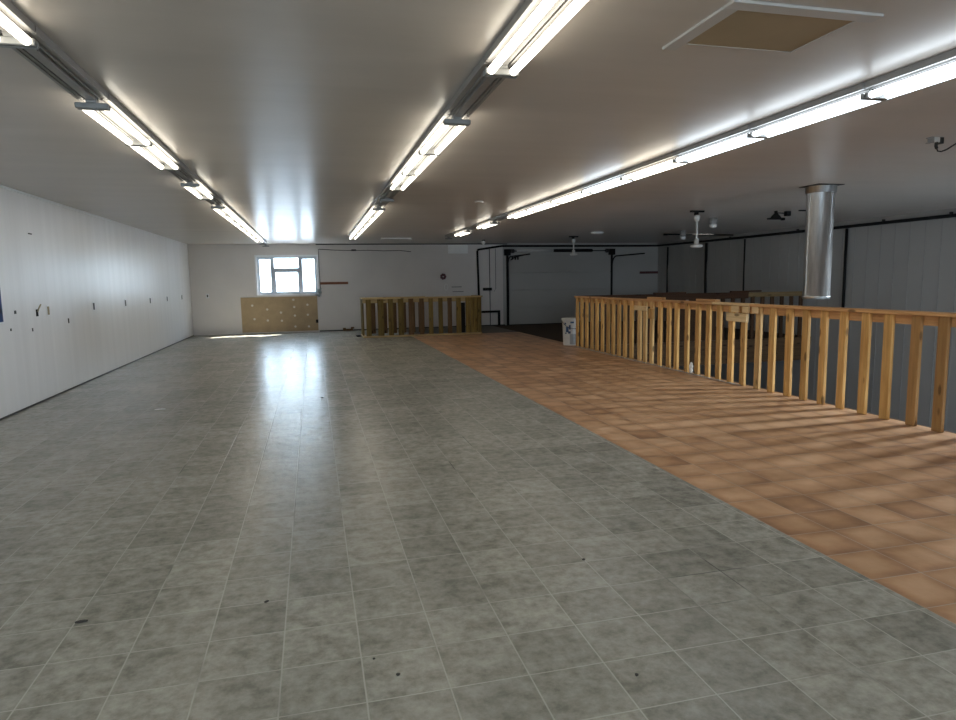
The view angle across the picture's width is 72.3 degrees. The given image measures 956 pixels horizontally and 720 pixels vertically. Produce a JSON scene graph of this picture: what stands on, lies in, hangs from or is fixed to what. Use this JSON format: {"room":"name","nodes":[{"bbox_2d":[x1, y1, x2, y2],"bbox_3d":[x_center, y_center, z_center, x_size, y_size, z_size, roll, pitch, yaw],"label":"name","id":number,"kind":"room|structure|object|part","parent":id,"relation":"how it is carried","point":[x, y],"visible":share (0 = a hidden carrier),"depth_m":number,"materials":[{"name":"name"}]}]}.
{"room":"empty warehouse loft","nodes":[
{"label":"empty warehouse loft","id":0,"kind":"room"},
{"bbox_2d":[0,187,192,417],"bbox_3d":[-5.338,-0.454,6.744,0.150,2.940,26.000,-3,7,-14],"label":"wall","id":1,"kind":"structure","parent":0,"point":[71,260],"depth_m":9.83,"materials":[{"name":"white paint"}]},
{"bbox_2d":[0,283,4,323],"bbox_3d":[-5.324,-0.671,6.993,0.016,0.630,1.020,-3,7,-14],"label":"poster","id":2,"kind":"object","parent":1,"relation":"attached to","point":[1,302],"visible":1,"depth_m":7.46,"materials":[{"name":"blue paper"}]},
{"bbox_2d":[0,292,3,321],"bbox_3d":[-5.318,-0.668,6.992,0.004,0.575,0.955,-3,7,-14],"label":"print","id":3,"kind":"object","parent":2,"relation":"attached to","point":[1,303],"depth_m":7.45},
{"bbox_2d":[46,305,49,315],"bbox_3d":[-5.773,-0.664,8.790,0.010,0.150,0.100,-3,7,-14],"label":"wall outlet","id":4,"kind":"object","parent":1,"relation":"attached to","point":[47,306],"visible":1,"depth_m":8.78,"materials":[{"name":"beige plastic"}]},
{"bbox_2d":[0,185,111,220],"bbox_3d":[-5.988,-2.226,9.384,0.018,0.026,4.900,-3,7,-14],"label":"trim","id":5,"kind":"structure","parent":1,"relation":"attached to","point":[1,186],"depth_m":9.00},
{"bbox_2d":[0,335,193,419],"bbox_3d":[-5.241,0.714,6.905,0.012,0.018,25.700,-3,7,-14],"label":"baseboard","id":6,"kind":"structure","parent":1,"relation":"attached to","point":[2,418],"depth_m":9.67,"materials":[{"name":"metal"}]},
{"bbox_2d":[187,243,657,335],"bbox_3d":[-1.004,-1.000,21.212,15.260,5.460,0.180,-3,7,-14],"label":"wall","id":7,"kind":"structure","parent":0,"point":[225,272],"depth_m":20.40,"materials":[{"name":"white paint"}]},
{"bbox_2d":[241,296,318,332],"bbox_3d":[-5.986,-1.384,19.804,2.215,1.050,0.014,-3,7,-14],"label":"drywall patch","id":8,"kind":"object","parent":7,"relation":"attached to","point":[298,313],"visible":1,"depth_m":19.79,"materials":[{"name":"brown wood"}]},
{"bbox_2d":[254,255,347,295],"bbox_3d":[-5.341,-2.584,19.898,2.710,1.210,0.180,-3,7,-14],"label":"window","id":9,"kind":"structure","parent":7,"relation":"in","point":[257,258],"depth_m":19.76,"materials":[{"name":"white plastic"}]},
{"bbox_3d":[-6.390,-2.533,19.680,0.375,1.035,0.060,-3,7,-14],"label":"sash","id":10,"kind":"part","parent":9,"relation":"part of","materials":[{"name":"glass"}]},
{"bbox_3d":[-5.738,-1.976,19.816,1.805,0.035,0.080,-3,7,-14],"label":"sill","id":11,"kind":"part","parent":9,"relation":"part of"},
{"bbox_3d":[-5.786,-2.368,19.852,0.705,0.645,0.060,-3,7,-14],"label":"sash","id":12,"kind":"part","parent":9,"relation":"part of","materials":[{"name":"white glass"}]},
{"bbox_3d":[-5.168,-2.590,19.982,0.415,1.035,0.060,-3,7,-14],"label":"sash","id":13,"kind":"part","parent":9,"relation":"part of","materials":[{"name":"glass"}]},
{"bbox_2d":[316,288,321,296],"bbox_3d":[-4.873,-2.063,19.983,0.210,0.276,0.073,-3,7,-14],"label":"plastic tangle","id":14,"kind":"object","parent":9,"relation":"attached to","point":[317,290],"visible":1,"depth_m":19.97,"materials":[{"name":"plastic"}]},
{"bbox_3d":[-4.412,-2.357,20.082,0.840,0.075,0.030,-3,7,-14],"label":"coat rail","id":15,"kind":"part","parent":9,"relation":"part of","materials":[{"name":"brown wood"}]},
{"bbox_2d":[319,249,410,251],"bbox_3d":[-3.467,-3.382,20.202,2.812,0.109,0.030,-3,7,-14],"label":"loose wire","id":16,"kind":"object","parent":7,"relation":"attached to","point":[319,249],"visible":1,"depth_m":20.17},
{"bbox_2d":[316,243,506,244],"bbox_3d":[-1.988,-3.639,20.551,6.050,0.030,0.020,-3,7,-14],"label":"trim","id":17,"kind":"structure","parent":7,"relation":"attached to","point":[469,243],"depth_m":20.48,"materials":[{"name":"metal"}]},
{"bbox_2d":[320,324,504,330],"bbox_3d":[-1.990,-1.027,20.859,5.940,0.030,0.012,-3,7,-14],"label":"baseboard","id":18,"kind":"structure","parent":7,"relation":"attached to","point":[500,324],"depth_m":20.86,"materials":[{"name":"metal"}]},
{"bbox_2d":[448,245,467,253],"bbox_3d":[-0.640,-3.540,20.904,0.645,0.275,0.020,-3,7,-14],"label":"board","id":19,"kind":"object","parent":7,"relation":"attached to","point":[452,249],"visible":1,"depth_m":20.89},
{"bbox_2d":[489,249,490,325],"bbox_3d":[0.386,-2.363,21.299,0.021,2.500,0.024,-3,7,-14],"label":"conduit","id":20,"kind":"object","parent":7,"relation":"attached to","point":[489,249],"visible":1,"depth_m":21.25,"materials":[{"name":"metal"}]},
{"bbox_2d":[504,249,644,324],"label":"door","id":21,"kind":"structure","parent":7,"relation":"in","point":[566,277],"depth_m":21.79,"materials":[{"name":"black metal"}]},
{"bbox_3d":[0.952,-3.496,21.260,0.200,0.200,0.119,-3,7,-14],"label":"bearing plate","id":22,"kind":"part","parent":21,"relation":"part of","materials":[{"name":"black metal"}]},
{"bbox_3d":[2.774,-2.370,21.900,3.600,2.253,0.030,-3,7,-14],"label":"panel","id":23,"kind":"part","parent":21,"relation":"part of","materials":[{"name":"white metal"}]},
{"bbox_3d":[4.530,-3.661,22.147,0.200,0.200,0.119,-3,7,-14],"label":"bearing plate","id":24,"kind":"part","parent":21,"relation":"part of","materials":[{"name":"black metal"}]},
{"bbox_2d":[640,271,657,273],"bbox_3d":[5.902,-3.025,22.616,0.690,0.080,0.030,-3,7,-14],"label":"rail","id":25,"kind":"object","parent":7,"relation":"attached to","point":[641,272],"visible":1,"depth_m":22.60,"materials":[{"name":"black plastic"}]},
{"bbox_2d":[0,320,955,719],"bbox_3d":[2.081,0.524,8.738,15.110,0.280,25.700,-3,7,-14],"label":"floor","id":26,"kind":"structure","parent":0,"point":[749,553],"depth_m":3.72,"materials":[{"name":"grey tile"}]},
{"bbox_2d":[75,619,87,622],"bbox_3d":[-1.740,1.146,2.869,0.051,0.014,0.017,-3,7,-14],"label":"scrap","id":27,"kind":"object","parent":26,"relation":"on","point":[84,620],"visible":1,"depth_m":2.87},
{"bbox_2d":[359,295,482,337],"bbox_3d":[-1.575,-1.231,18.191,3.300,1.059,0.910,-3,7,-14],"label":"guard railing","id":28,"kind":"object","parent":26,"relation":"on","point":[472,304],"visible":1,"depth_m":17.88,"materials":[{"name":"brown wood"}]},
{"bbox_3d":[-2.390,-1.753,18.367,1.811,0.036,0.055,-3,7,-14],"label":"rail","id":29,"kind":"part","parent":28,"relation":"part of","materials":[{"name":"brown wood"}]},
{"bbox_3d":[-1.494,-1.627,17.787,3.260,0.100,0.038,-3,7,-14],"label":"nailing rail","id":30,"kind":"part","parent":28,"relation":"part of","materials":[{"name":"brown wood"}]},
{"bbox_3d":[-1.490,-1.695,17.759,3.300,0.038,0.140,-3,7,-14],"label":"cap rail","id":31,"kind":"part","parent":28,"relation":"part of","materials":[{"name":"brown wood"}]},
{"bbox_3d":[-1.473,-0.683,17.881,3.260,0.042,0.100,-3,7,-14],"label":"plate","id":32,"kind":"part","parent":28,"relation":"part of","materials":[{"name":"brown wood"}]},
{"bbox_3d":[-0.411,-1.174,18.105,0.115,0.830,0.015,-3,7,-14],"label":"black panel","id":33,"kind":"part","parent":28,"relation":"part of","materials":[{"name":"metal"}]},
{"bbox_2d":[481,310,499,325],"bbox_3d":[0.420,-1.367,21.390,0.620,0.500,0.090,-3,7,-14],"label":"bracket","id":34,"kind":"object","parent":26,"relation":"on","point":[491,311],"visible":1,"depth_m":21.37,"materials":[{"name":"black metal"}]},
{"bbox_2d":[561,317,579,345],"bbox_3d":[2.088,-0.641,14.694,0.436,0.604,0.427,-3,7,-14],"label":"paint bucket","id":35,"kind":"object","parent":26,"relation":"on","point":[569,324],"visible":0.82,"depth_m":14.54,"materials":[{"name":"white plastic"}]},
{"bbox_3d":[2.082,-0.923,14.663,0.420,0.036,0.420,-3,7,-14],"label":"lid","id":36,"kind":"part","parent":35,"relation":"part of","materials":[{"name":"white plastic"}]},
{"bbox_2d":[689,362,692,372],"bbox_3d":[3.272,0.118,10.039,0.048,0.175,0.080,-3,7,-14],"label":"crumpled paper","id":37,"kind":"object","parent":26,"relation":"on","point":[691,363],"visible":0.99,"depth_m":10.02,"materials":[{"name":"white paper"}]},
{"bbox_2d":[476,212,955,294],"bbox_3d":[4.530,-1.896,16.337,6.492,2.587,11.689,-3,7,-14],"label":"gas pipe","id":38,"kind":"object","parent":26,"relation":"on","point":[950,215],"visible":0.8,"depth_m":18.53,"materials":[{"name":"black metal"}]},
{"bbox_2d":[574,296,955,432],"bbox_3d":[3.661,-0.186,8.473,0.160,1.142,12.220,-3,7,-14],"label":"guard railing","id":39,"kind":"object","parent":26,"relation":"on","point":[736,312],"visible":1,"depth_m":8.01,"materials":[{"name":"brown wood"}]},
{"bbox_3d":[2.791,-1.098,11.843,0.145,0.035,5.100,-3,7,-14],"label":"cap rail","id":40,"kind":"part","parent":39,"relation":"part of","materials":[{"name":"brown wood"}]},
{"bbox_3d":[3.516,-0.769,8.980,0.145,0.035,0.838,-3,7,-14],"label":"cap rail","id":41,"kind":"part","parent":39,"relation":"part of","materials":[{"name":"brown wood"}]},
{"bbox_3d":[3.681,-0.633,8.416,0.038,0.093,12.200,-3,7,-14],"label":"nailing rail","id":42,"kind":"part","parent":39,"relation":"part of","materials":[{"name":"brown wood"}]},
{"bbox_3d":[4.385,-0.366,5.552,0.145,0.035,6.278,-3,7,-14],"label":"cap rail","id":43,"kind":"part","parent":39,"relation":"part of","materials":[{"name":"brown wood"}]},
{"bbox_2d":[594,349,955,433],"bbox_3d":[3.758,0.529,8.571,0.040,0.297,12.160,-3,7,-14],"label":"trim","id":44,"kind":"structure","parent":26,"relation":"attached to","point":[594,349],"depth_m":7.47,"materials":[{"name":"brown wood"}]},
{"bbox_2d":[0,0,955,243],"bbox_3d":[2.035,-2.354,8.390,15.510,0.200,26.100,-3,7,-14],"label":"ceiling","id":45,"kind":"structure","parent":0,"point":[297,115],"depth_m":4.89,"materials":[{"name":"paint"}]},
{"bbox_2d":[0,0,35,46],"bbox_3d":[-1.980,-1.417,2.438,0.188,0.106,1.104,-3,7,-14],"label":"strip light","id":46,"kind":"object","parent":45,"relation":"attached to","point":[14,23],"visible":1,"depth_m":2.87,"materials":[{"name":"white plastic"}]},
{"bbox_2d":[0,25,108,109],"bbox_3d":[-2.253,-1.544,3.516,0.188,0.104,1.104,-3,7,-14],"label":"strip light","id":47,"kind":"object","parent":45,"relation":"attached to","point":[47,56],"visible":0.84,"depth_m":3.50,"materials":[{"name":"grey metal"}]},
{"bbox_2d":[76,93,151,145],"bbox_3d":[-2.526,-1.669,4.595,0.188,0.106,1.104,-3,7,-14],"label":"strip light","id":48,"kind":"object","parent":45,"relation":"attached to","point":[117,119],"visible":0.8,"depth_m":4.55,"materials":[{"name":"white"}]},
{"bbox_2d":[126,133,179,169],"bbox_3d":[-2.799,-1.794,5.674,0.188,0.106,1.104,-3,7,-14],"label":"strip light","id":49,"kind":"object","parent":45,"relation":"attached to","point":[158,152],"visible":0.84,"depth_m":5.68,"materials":[{"name":"white"}]},
{"bbox_2d":[160,159,198,186],"bbox_3d":[-3.072,-1.921,6.753,0.188,0.104,1.104,-3,7,-14],"label":"strip light","id":50,"kind":"object","parent":45,"relation":"attached to","point":[184,173],"visible":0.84,"depth_m":6.90,"materials":[{"name":"grey metal"}]},
{"bbox_2d":[182,178,213,198],"bbox_3d":[-3.346,-2.046,7.832,0.188,0.106,1.104,-3,7,-14],"label":"strip light","id":51,"kind":"object","parent":45,"relation":"attached to","point":[203,189],"visible":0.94,"depth_m":7.87,"materials":[{"name":"white"}]},
{"bbox_2d":[200,191,224,208],"bbox_3d":[-3.619,-2.172,8.911,0.188,0.104,1.104,-3,7,-14],"label":"strip light","id":52,"kind":"object","parent":45,"relation":"attached to","point":[217,200],"visible":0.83,"depth_m":9.14,"materials":[{"name":"grey metal"}]},
{"bbox_2d":[211,203,233,216],"bbox_3d":[-3.892,-2.297,9.990,0.188,0.106,1.104,-3,7,-14],"label":"strip light","id":53,"kind":"object","parent":45,"relation":"attached to","point":[228,209],"visible":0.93,"depth_m":10.09,"materials":[{"name":"white"}]},
{"bbox_2d":[222,211,240,222],"bbox_3d":[-4.165,-2.423,11.069,0.188,0.106,1.104,-3,7,-14],"label":"strip light","id":54,"kind":"object","parent":45,"relation":"attached to","point":[236,217],"visible":0.73,"depth_m":11.19,"materials":[{"name":"white plastic"}]},
{"bbox_2d":[231,218,246,227],"bbox_3d":[-4.439,-2.548,12.147,0.188,0.106,1.104,-3,7,-14],"label":"strip light","id":55,"kind":"object","parent":45,"relation":"attached to","point":[243,222],"visible":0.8,"depth_m":12.28,"materials":[{"name":"white"}]},
{"bbox_2d":[238,223,251,231],"bbox_3d":[-4.712,-2.674,13.226,0.188,0.106,1.104,-3,7,-14],"label":"strip light","id":56,"kind":"object","parent":45,"relation":"attached to","point":[249,227],"visible":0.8,"depth_m":13.29,"materials":[{"name":"white plastic"}]},
{"bbox_2d":[244,228,256,235],"bbox_3d":[-4.985,-2.800,14.305,0.188,0.106,1.104,-3,7,-14],"label":"strip light","id":57,"kind":"object","parent":45,"relation":"attached to","point":[253,232],"visible":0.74,"depth_m":14.39,"materials":[{"name":"white plastic"}]},
{"bbox_2d":[249,232,259,238],"bbox_3d":[-5.258,-2.925,15.384,0.188,0.106,1.104,-3,7,-14],"label":"strip light","id":58,"kind":"object","parent":45,"relation":"attached to","point":[256,233],"visible":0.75,"depth_m":15.42,"materials":[{"name":"white plastic"}]},
{"bbox_2d":[254,235,263,241],"bbox_3d":[-5.532,-3.051,16.463,0.188,0.106,1.104,-3,7,-14],"label":"strip light","id":59,"kind":"object","parent":45,"relation":"attached to","point":[260,237],"visible":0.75,"depth_m":16.65,"materials":[{"name":"white plastic"}]},
{"bbox_2d":[349,233,358,238],"bbox_3d":[-3.018,-3.029,15.939,0.188,0.106,1.104,-3,7,-14],"label":"strip light","id":60,"kind":"object","parent":45,"relation":"attached to","point":[350,234],"visible":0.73,"depth_m":16.08,"materials":[{"name":"white"}]},
{"bbox_2d":[351,229,360,235],"bbox_3d":[-2.745,-2.903,14.860,0.188,0.106,1.104,-3,7,-14],"label":"strip light","id":61,"kind":"object","parent":45,"relation":"attached to","point":[353,230],"visible":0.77,"depth_m":14.96,"materials":[{"name":"white plastic"}]},
{"bbox_2d":[354,224,366,232],"bbox_3d":[-2.472,-2.777,13.781,0.188,0.106,1.104,-3,7,-14],"label":"strip light","id":62,"kind":"object","parent":45,"relation":"attached to","point":[357,225],"visible":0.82,"depth_m":13.85,"materials":[{"name":"white plastic"}]},
{"bbox_2d":[358,218,371,227],"bbox_3d":[-2.199,-2.652,12.703,0.188,0.106,1.104,-3,7,-14],"label":"strip light","id":63,"kind":"object","parent":45,"relation":"attached to","point":[360,223],"visible":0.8,"depth_m":12.70,"materials":[{"name":"white plastic"}]},
{"bbox_2d":[362,212,375,222],"bbox_3d":[-1.925,-2.526,11.624,0.188,0.106,1.104,-3,7,-14],"label":"strip light","id":64,"kind":"object","parent":45,"relation":"attached to","point":[366,220],"visible":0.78,"depth_m":11.74,"materials":[{"name":"white plastic"}]},
{"bbox_2d":[367,204,384,217],"bbox_3d":[-1.652,-2.400,10.545,0.188,0.106,1.104,-3,7,-14],"label":"strip light","id":65,"kind":"object","parent":45,"relation":"attached to","point":[370,210],"visible":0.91,"depth_m":10.59,"materials":[{"name":"white plastic"}]},
{"bbox_2d":[373,194,392,210],"bbox_3d":[-1.379,-2.275,9.466,0.188,0.104,1.104,-3,7,-14],"label":"strip light","id":66,"kind":"object","parent":45,"relation":"attached to","point":[377,202],"visible":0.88,"depth_m":9.66,"materials":[{"name":"grey metal"}]},
{"bbox_2d":[380,182,404,201],"bbox_3d":[-1.106,-2.150,8.387,0.188,0.104,1.104,-3,7,-14],"label":"strip light","id":67,"kind":"object","parent":45,"relation":"attached to","point":[386,191],"visible":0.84,"depth_m":8.57,"materials":[{"name":"grey metal"}]},
{"bbox_2d":[380,238,410,239],"bbox_3d":[-2.219,-3.289,17.741,0.840,0.045,0.080,-3,7,-14],"label":"batten","id":68,"kind":"object","parent":45,"relation":"attached to","point":[381,238],"visible":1,"depth_m":17.71,"materials":[{"name":"white metal"}]},
{"bbox_2d":[389,165,417,189],"bbox_3d":[-0.833,-2.023,7.308,0.188,0.106,1.104,-3,7,-14],"label":"strip light","id":69,"kind":"object","parent":45,"relation":"attached to","point":[398,179],"visible":0.8,"depth_m":7.32,"materials":[{"name":"white plastic"}]},
{"bbox_2d":[402,143,439,175],"bbox_3d":[-0.559,-1.898,6.229,0.188,0.106,1.104,-3,7,-14],"label":"strip light","id":70,"kind":"object","parent":45,"relation":"attached to","point":[415,160],"visible":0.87,"depth_m":6.22,"materials":[{"name":"white"}]},
{"bbox_2d":[419,109,468,154],"bbox_3d":[-0.286,-1.772,5.151,0.188,0.106,1.104,-3,7,-14],"label":"strip light","id":71,"kind":"object","parent":45,"relation":"attached to","point":[439,134],"visible":0.84,"depth_m":5.11,"materials":[{"name":"white plastic"}]},
{"bbox_2d":[445,232,455,238],"bbox_3d":[-0.633,-3.139,16.530,0.188,0.104,1.104,-3,7,-14],"label":"strip light","id":72,"kind":"object","parent":45,"relation":"attached to","point":[452,234],"visible":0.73,"depth_m":16.72,"materials":[{"name":"grey metal"}]},
{"bbox_2d":[454,228,470,235],"bbox_3d":[-0.360,-3.013,15.452,0.188,0.106,1.104,-3,7,-14],"label":"strip light","id":73,"kind":"object","parent":45,"relation":"attached to","point":[459,232],"visible":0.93,"depth_m":15.46,"materials":[{"name":"white plastic"}]},
{"bbox_2d":[464,224,477,232],"bbox_3d":[-0.087,-2.888,14.373,0.188,0.104,1.104,-3,7,-14],"label":"strip light","id":74,"kind":"object","parent":45,"relation":"attached to","point":[474,226],"visible":0.77,"depth_m":14.59,"materials":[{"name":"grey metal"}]},
{"bbox_2d":[444,56,516,124],"bbox_3d":[-0.013,-1.647,4.072,0.188,0.104,1.104,-3,7,-14],"label":"strip light","id":75,"kind":"object","parent":45,"relation":"attached to","point":[478,86],"visible":0.77,"depth_m":4.07,"materials":[{"name":"grey metal"}]},
{"bbox_2d":[476,219,497,228],"bbox_3d":[0.187,-2.762,13.294,0.188,0.106,1.104,-3,7,-14],"label":"strip light","id":76,"kind":"object","parent":45,"relation":"attached to","point":[484,224],"visible":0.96,"depth_m":13.28,"materials":[{"name":"white plastic"}]},
{"bbox_2d":[490,213,509,223],"bbox_3d":[0.460,-2.637,12.215,0.188,0.104,1.104,-3,7,-14],"label":"strip light","id":77,"kind":"object","parent":45,"relation":"attached to","point":[503,216],"visible":0.73,"depth_m":12.34,"materials":[{"name":"grey metal"}]},
{"bbox_2d":[506,206,534,218],"bbox_3d":[0.733,-2.510,11.136,0.188,0.106,1.104,-3,7,-14],"label":"strip light","id":78,"kind":"object","parent":45,"relation":"attached to","point":[519,212],"visible":0.8,"depth_m":11.13,"materials":[{"name":"white"}]},
{"bbox_2d":[484,0,588,76],"bbox_3d":[0.260,-1.521,2.993,0.188,0.106,1.104,-3,7,-14],"label":"strip light","id":79,"kind":"object","parent":45,"relation":"attached to","point":[535,23],"visible":1,"depth_m":3.03,"materials":[{"name":"white"}]},
{"bbox_2d":[526,197,558,211],"bbox_3d":[1.006,-2.385,10.057,0.188,0.106,1.104,-3,7,-14],"label":"strip light","id":80,"kind":"object","parent":45,"relation":"attached to","point":[543,204],"visible":0.84,"depth_m":10.04,"materials":[{"name":"white plastic"}]},
{"bbox_2d":[551,186,590,203],"bbox_3d":[1.280,-2.259,8.979,0.188,0.106,1.104,-3,7,-14],"label":"strip light","id":81,"kind":"object","parent":45,"relation":"attached to","point":[575,193],"visible":0.84,"depth_m":8.96,"materials":[{"name":"white plastic"}]},
{"bbox_2d":[569,236,577,255],"bbox_3d":[2.668,-3.188,18.264,0.232,0.530,0.220,3,8,28],"label":"ceiling fan rod","id":82,"kind":"object","parent":45,"relation":"hanging from","point":[573,253],"visible":1,"depth_m":18.22,"materials":[{"name":"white metal"}]},
{"bbox_2d":[581,171,632,193],"bbox_3d":[1.553,-2.134,7.900,0.188,0.106,1.104,-3,7,-14],"label":"strip light","id":83,"kind":"object","parent":45,"relation":"attached to","point":[613,180],"visible":0.82,"depth_m":7.86,"materials":[{"name":"white plastic"}]},
{"bbox_2d":[621,152,688,180],"bbox_3d":[1.826,-2.008,6.821,0.188,0.106,1.104,-3,7,-14],"label":"strip light","id":84,"kind":"object","parent":45,"relation":"attached to","point":[665,162],"visible":0.81,"depth_m":6.76,"materials":[{"name":"white plastic"}]},
{"bbox_2d":[680,231,685,239],"bbox_3d":[5.306,-3.226,16.935,0.150,0.220,0.148,-3,7,-14],"label":"socket","id":85,"kind":"object","parent":45,"relation":"attached to","point":[682,233],"visible":0.98,"depth_m":16.88,"materials":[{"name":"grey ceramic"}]},
{"bbox_2d":[690,210,704,247],"bbox_3d":[3.964,-2.371,11.857,0.232,0.660,0.220,3,8,28],"label":"ceiling fan rod","id":86,"kind":"object","parent":45,"relation":"hanging from","point":[696,244],"visible":1,"depth_m":11.82,"materials":[{"name":"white metal"}]},
{"bbox_3d":[3.965,-2.341,11.860,0.038,0.340,0.038,-3,7,-14],"label":"rod","id":87,"kind":"part","parent":86,"relation":"part of","materials":[{"name":"white metal"}]},
{"bbox_3d":[3.968,-2.118,11.887,0.220,0.150,0.220,-3,7,-14],"label":"motor plate","id":88,"kind":"part","parent":86,"relation":"part of","materials":[{"name":"white metal"}]},
{"bbox_2d":[663,234,732,235],"bbox_3d":[6.143,-3.474,18.169,2.311,0.050,0.059,-3,7,-19],"label":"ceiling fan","id":89,"kind":"object","parent":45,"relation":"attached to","point":[663,234],"visible":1,"depth_m":18.30,"materials":[{"name":"black metal"}]},
{"bbox_2d":[709,218,717,227],"bbox_3d":[4.800,-2.797,13.358,0.170,0.200,0.167,-3,7,-14],"label":"socket","id":90,"kind":"object","parent":45,"relation":"attached to","point":[713,222],"visible":1,"depth_m":13.30,"materials":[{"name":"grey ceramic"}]},
{"bbox_2d":[674,124,767,162],"bbox_3d":[2.099,-1.882,5.742,0.188,0.106,1.104,-3,7,-14],"label":"strip light","id":91,"kind":"object","parent":45,"relation":"attached to","point":[738,137],"visible":0.79,"depth_m":5.66,"materials":[{"name":"white plastic"}]},
{"bbox_2d":[663,0,883,52],"bbox_3d":[1.424,-1.614,3.228,0.795,0.014,0.605,-3,7,-14],"label":"ceiling hatch","id":92,"kind":"object","parent":45,"relation":"attached to","point":[739,24],"visible":1,"depth_m":3.13,"materials":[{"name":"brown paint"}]},
{"bbox_2d":[767,211,790,219],"bbox_3d":[5.585,-2.679,12.148,0.470,0.170,0.195,-3,7,-14],"label":"bracket","id":93,"kind":"object","parent":45,"relation":"attached to","point":[775,216],"visible":1,"depth_m":12.13,"materials":[{"name":"black metal"}]},
{"bbox_3d":[5.532,-2.617,12.142,0.360,0.050,0.060,-3,7,-14],"label":"plate","id":94,"kind":"part","parent":93,"relation":"part of","materials":[{"name":"black metal"}]},
{"bbox_3d":[5.676,-2.723,12.166,0.280,0.090,0.080,-3,7,-14],"label":"outlet arm","id":95,"kind":"part","parent":93,"relation":"part of","materials":[{"name":"black metal"}]},
{"bbox_2d":[750,82,885,137],"bbox_3d":[2.373,-1.757,4.663,0.188,0.106,1.104,-3,7,-14],"label":"strip light","id":96,"kind":"object","parent":45,"relation":"attached to","point":[852,98],"visible":0.81,"depth_m":4.57,"materials":[{"name":"white plastic"}]},
{"bbox_2d":[799,183,844,298],"bbox_3d":[4.635,-1.592,8.899,0.410,1.520,0.400,-3,7,-14],"label":"duct","id":97,"kind":"object","parent":45,"relation":"hanging from","point":[820,201],"visible":1,"depth_m":8.77,"materials":[{"name":"silver metal"}]},
{"bbox_3d":[4.623,-2.343,8.809,0.410,0.007,0.360,-3,7,-14],"label":"ceiling plate","id":98,"kind":"part","parent":97,"relation":"part of","materials":[{"name":"metal"}]},
{"bbox_2d":[865,48,955,99],"bbox_3d":[2.646,-1.631,3.584,0.188,0.106,1.104,-3,7,-14],"label":"strip light","id":99,"kind":"object","parent":45,"relation":"attached to","point":[939,68],"visible":1,"depth_m":3.81,"materials":[{"name":"white"}]},
{"bbox_2d":[926,137,955,151],"bbox_3d":[4.185,-1.913,5.819,0.393,0.131,0.092,-1,7,1],"label":"junction box","id":100,"kind":"object","parent":45,"relation":"attached to","point":[936,140],"visible":1,"depth_m":5.79,"materials":[{"name":"grey plastic"}]},
{"bbox_3d":[4.223,-1.909,5.794,0.319,0.129,0.021,0,7,5],"label":"cord","id":101,"kind":"part","parent":100,"relation":"part of","materials":[{"name":"black plastic"}]},
{"bbox_2d":[658,217,955,432],"bbox_3d":[9.494,0.122,10.490,0.156,5.460,25.850,-3,7,-14],"label":"wall","id":102,"kind":"structure","parent":0,"point":[911,266],"depth_m":14.40,"materials":[{"name":"white paint"}]},
{"bbox_2d":[666,247,668,319],"bbox_3d":[6.382,-2.550,22.082,0.052,2.490,0.052,0,7,8],"label":"pipe","id":103,"kind":"object","parent":102,"relation":"attached to","point":[667,247],"visible":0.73,"depth_m":22.04,"materials":[{"name":"black metal"}]},
{"bbox_2d":[584,336,810,366],"bbox_3d":[5.150,-0.163,15.201,5.990,0.557,0.090,-3,7,-14],"label":"trim","id":104,"kind":"structure","parent":102,"relation":"attached to","point":[780,342],"depth_m":15.31,"materials":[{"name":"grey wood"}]},
{"bbox_2d":[584,290,802,345],"bbox_3d":[5.144,-1.008,15.101,5.965,1.137,0.110,-3,7,-14],"label":"guard railing","id":105,"kind":"object","parent":104,"relation":"on","point":[732,295],"visible":0.49,"depth_m":15.06,"materials":[{"name":"brown wood"}]},
{"bbox_3d":[4.279,-1.485,14.827,4.200,0.029,0.110,-3,7,-14],"label":"cap rail","id":106,"kind":"part","parent":105,"relation":"part of","materials":[{"name":"brown wood"}]},
{"bbox_2d":[704,243,707,292],"bbox_3d":[6.919,-2.297,19.912,0.074,2.490,0.074,0,7,8],"label":"pipe","id":107,"kind":"object","parent":102,"relation":"attached to","point":[706,244],"visible":0.65,"depth_m":19.83,"materials":[{"name":"black metal"}]},
{"bbox_2d":[742,239,745,290],"bbox_3d":[7.376,-2.096,18.182,0.041,2.490,0.041,0,7,8],"label":"pipe","id":108,"kind":"object","parent":102,"relation":"attached to","point":[744,239],"visible":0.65,"depth_m":18.11,"materials":[{"name":"black metal"}]},
{"bbox_2d":[658,208,955,246],"bbox_3d":[7.865,-3.208,16.100,0.020,0.140,13.500,-3,7,-14],"label":"trim","id":109,"kind":"structure","parent":102,"relation":"attached to","point":[945,211],"depth_m":14.43,"materials":[{"name":"black metal"}]},
{"bbox_2d":[841,228,847,307],"bbox_3d":[8.237,-1.952,14.700,0.055,1.970,0.055,0,7,8],"label":"pipe","id":110,"kind":"object","parent":102,"relation":"attached to","point":[846,229],"visible":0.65,"depth_m":14.67,"materials":[{"name":"black metal"}]},
{"label":"outside","id":111,"kind":"structure","parent":0,"visible":0},
{"bbox_3d":[-1.350,-3.005,46.491,100.000,0.200,49.100,-3,7,-14],"label":"ground","id":112,"kind":"structure","parent":111,"visible":0},
{"bbox_2d":[260,270,314,291],"bbox_3d":[-7.259,-2.443,25.917,14.016,2.216,0.044,-3,7,-14],"label":"fence","id":113,"kind":"object","parent":112,"relation":"on","point":[260,270],"visible":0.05,"depth_m":25.78,"materials":[{"name":"metal"}]}
]}

